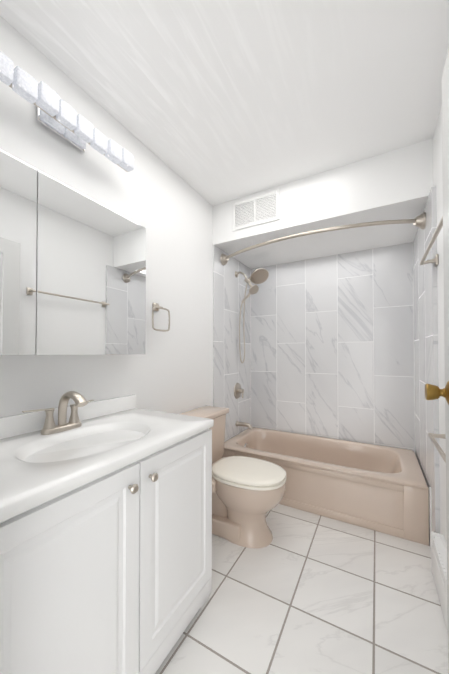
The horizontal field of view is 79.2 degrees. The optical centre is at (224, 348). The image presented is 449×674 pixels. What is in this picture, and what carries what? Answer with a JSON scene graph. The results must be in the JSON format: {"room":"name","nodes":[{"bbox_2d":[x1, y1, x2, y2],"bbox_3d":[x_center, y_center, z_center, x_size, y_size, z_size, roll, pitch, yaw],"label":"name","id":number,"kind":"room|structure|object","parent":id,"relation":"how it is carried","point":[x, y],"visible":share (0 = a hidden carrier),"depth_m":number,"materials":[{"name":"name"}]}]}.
{"room":"bathroom","nodes":[
{"label":"bathroom","id":0,"kind":"room"},
{"bbox_2d":[0,16,212,417],"bbox_3d":[-0.524,-0.030,1.709,0.100,2.460,3.350,0,-1,29],"label":"wall","id":1,"kind":"structure","parent":0,"point":[169,209],"depth_m":1.60,"materials":[{"name":"white paint"}]},
{"bbox_2d":[0,51,133,171],"bbox_3d":[-0.699,-0.992,1.155,0.145,0.124,0.690,0,-1,29],"label":"sconce","id":2,"kind":"object","parent":1,"relation":"attached to","point":[62,119],"visible":1,"depth_m":1.13,"materials":[{"name":"white glass"}]},
{"bbox_2d":[0,149,145,354],"bbox_3d":[-0.709,-0.327,1.152,0.122,0.706,0.890,0,-1,29],"label":"upper cabinet","id":3,"kind":"object","parent":1,"relation":"attached to","point":[72,271],"visible":1,"depth_m":1.12,"materials":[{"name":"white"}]},
{"bbox_2d":[152,303,169,331],"bbox_3d":[-0.420,-0.203,1.733,0.058,0.185,0.165,0,-1,29],"label":"towel ring","id":4,"kind":"object","parent":1,"relation":"attached to","point":[156,307],"visible":1,"depth_m":1.73,"materials":[{"name":"silver metal"}]},
{"bbox_2d":[213,245,250,441],"bbox_3d":[0.097,0.154,2.701,0.012,2.120,0.783,0,-1,29],"label":"wall tile","id":5,"kind":"structure","parent":1,"relation":"attached to","point":[230,370],"depth_m":2.63,"materials":[{"name":"white tile"}]},
{"bbox_2d":[234,383,243,398],"bbox_3d":[0.162,0.424,2.728,0.070,0.160,0.160,0,-1,29],"label":"shower valve","id":6,"kind":"object","parent":5,"relation":"attached to","point":[238,390],"visible":1,"depth_m":2.71,"materials":[{"name":"silver metal"}]},
{"bbox_2d":[236,421,252,428],"bbox_3d":[0.199,0.758,2.685,0.173,0.068,0.054,0,-1,29],"label":"tub spout","id":7,"kind":"object","parent":5,"relation":"attached to","point":[244,424],"visible":1,"depth_m":2.67,"materials":[{"name":"silver metal"}]},
{"bbox_2d":[235,268,268,362],"bbox_3d":[0.262,-0.321,2.646,0.338,0.930,0.167,0,-1,29],"label":"shower head","id":8,"kind":"object","parent":5,"relation":"attached to","point":[259,276],"visible":1,"depth_m":2.66},
{"bbox_2d":[220,212,425,264],"bbox_3d":[0.609,-0.830,2.071,1.544,0.103,0.243,0,-1,29],"label":"shower curtain rod","id":9,"kind":"object","parent":5,"relation":"attached to","point":[419,221],"visible":0.96,"depth_m":1.86,"materials":[{"name":"silver metal"}]},
{"bbox_2d":[0,0,448,205],"bbox_3d":[0.193,-1.316,1.325,1.745,0.100,3.350,0,-1,29],"label":"ceiling","id":10,"kind":"structure","parent":0,"point":[214,102],"depth_m":1.25,"materials":[{"name":"paint"}]},
{"bbox_2d":[213,138,432,268],"bbox_3d":[0.767,-1.081,2.348,1.545,0.340,0.800,0,-1,29],"label":"soffit beam","id":11,"kind":"structure","parent":10,"relation":"attached to","point":[396,184],"depth_m":1.97,"materials":[{"name":"white paint"}]},
{"bbox_2d":[232,188,279,230],"bbox_3d":[0.244,-1.109,2.175,0.410,0.240,0.012,0,-1,29],"label":"air vent grille","id":12,"kind":"object","parent":11,"relation":"attached to","point":[259,209],"visible":1,"depth_m":2.17,"materials":[{"name":"grey metal"}]},
{"bbox_2d":[155,504,447,673],"bbox_3d":[0.193,1.244,1.289,1.745,0.100,3.350,0,-1,29],"label":"floor","id":13,"kind":"structure","parent":0,"point":[304,592],"depth_m":1.25,"materials":[{"name":"tile"}]},
{"bbox_2d":[0,395,213,673],"bbox_3d":[-0.507,0.725,1.032,0.578,0.931,0.940,0,-1,29],"label":"bathroom vanity","id":14,"kind":"object","parent":13,"relation":"on","point":[106,537],"visible":1,"depth_m":0.85,"materials":[{"name":"white wood"}]},
{"bbox_2d":[22,391,93,434],"bbox_3d":[-0.626,0.255,1.105,0.171,0.165,0.288,0,-1,29],"label":"faucet","id":15,"kind":"object","parent":14,"relation":"on","point":[50,426],"visible":1,"depth_m":1.10,"materials":[{"name":"silver metal"}]},
{"bbox_2d":[180,406,286,547],"bbox_3d":[0.044,0.831,1.831,0.741,0.742,0.516,0,-1,29],"label":"toilet","id":16,"kind":"object","parent":13,"relation":"on","point":[248,493],"visible":0.71,"depth_m":1.68,"materials":[{"name":"beige ceramic"}]},
{"bbox_2d":[221,427,428,545],"bbox_3d":[0.768,1.031,2.335,1.500,0.355,0.739,0,-1,29],"label":"bathtub","id":17,"kind":"object","parent":13,"relation":"on","point":[381,488],"visible":0.71,"depth_m":1.97,"materials":[{"name":"beige ceramic"}]},
{"bbox_2d":[433,104,446,542],"bbox_3d":[0.911,-0.042,0.905,0.100,2.460,3.350,0,-1,29],"label":"wall","id":18,"kind":"structure","parent":0,"point":[437,160],"depth_m":1.45,"materials":[{"name":"white paint"}]},
{"bbox_2d":[413,186,439,540],"bbox_3d":[1.406,0.142,1.911,0.022,2.120,0.883,0,-1,29],"label":"wall tile","id":19,"kind":"structure","parent":18,"relation":"attached to","point":[426,342],"depth_m":1.70,"materials":[{"name":"white tile"}]},
{"bbox_2d":[429,487,430,547],"bbox_3d":[1.245,1.019,1.640,0.006,0.359,0.016,0,-1,29],"label":"trim","id":20,"kind":"structure","parent":18,"relation":"attached to","point":[430,512],"depth_m":1.63,"materials":[{"name":"white"}]},
{"bbox_2d":[419,216,442,266],"bbox_3d":[0.977,-0.497,1.219,0.083,0.060,0.754,0,-1,29],"label":"towel rail","id":21,"kind":"object","parent":18,"relation":"attached to","point":[435,260],"visible":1,"depth_m":1.34,"materials":[{"name":"silver metal"}]},
{"bbox_2d":[425,49,448,673],"bbox_3d":[0.474,0.161,0.483,0.102,2.018,0.810,0,-1,29],"label":"door","id":22,"kind":"structure","parent":18,"relation":"in","point":[433,392],"depth_m":0.81,"materials":[{"name":"grey wood"}]},
{"bbox_2d":[428,433,445,462],"bbox_3d":[0.920,0.416,1.103,0.083,0.060,0.519,0,-1,29],"label":"towel rail","id":23,"kind":"object","parent":18,"relation":"attached to","point":[432,436],"visible":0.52,"depth_m":1.21,"materials":[{"name":"silver metal"}]},
{"bbox_2d":[431,532,447,631],"bbox_3d":[0.954,1.082,1.124,0.054,0.218,0.724,0,-1,29],"label":"baseboard heater","id":24,"kind":"object","parent":18,"relation":"attached to","point":[438,557],"visible":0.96,"depth_m":1.29,"materials":[{"name":"white metal"}]},
{"bbox_3d":[0.987,-0.016,2.725,1.745,2.460,0.100,0,-1,29],"label":"wall","id":25,"kind":"structure","parent":0,"visible":0},
{"bbox_2d":[251,242,414,451],"bbox_3d":[0.960,0.153,2.674,1.545,2.120,0.012,0,-1,29],"label":"wall tile","id":26,"kind":"structure","parent":25,"relation":"attached to","point":[332,346],"depth_m":2.59,"materials":[{"name":"white tile"}]}
]}

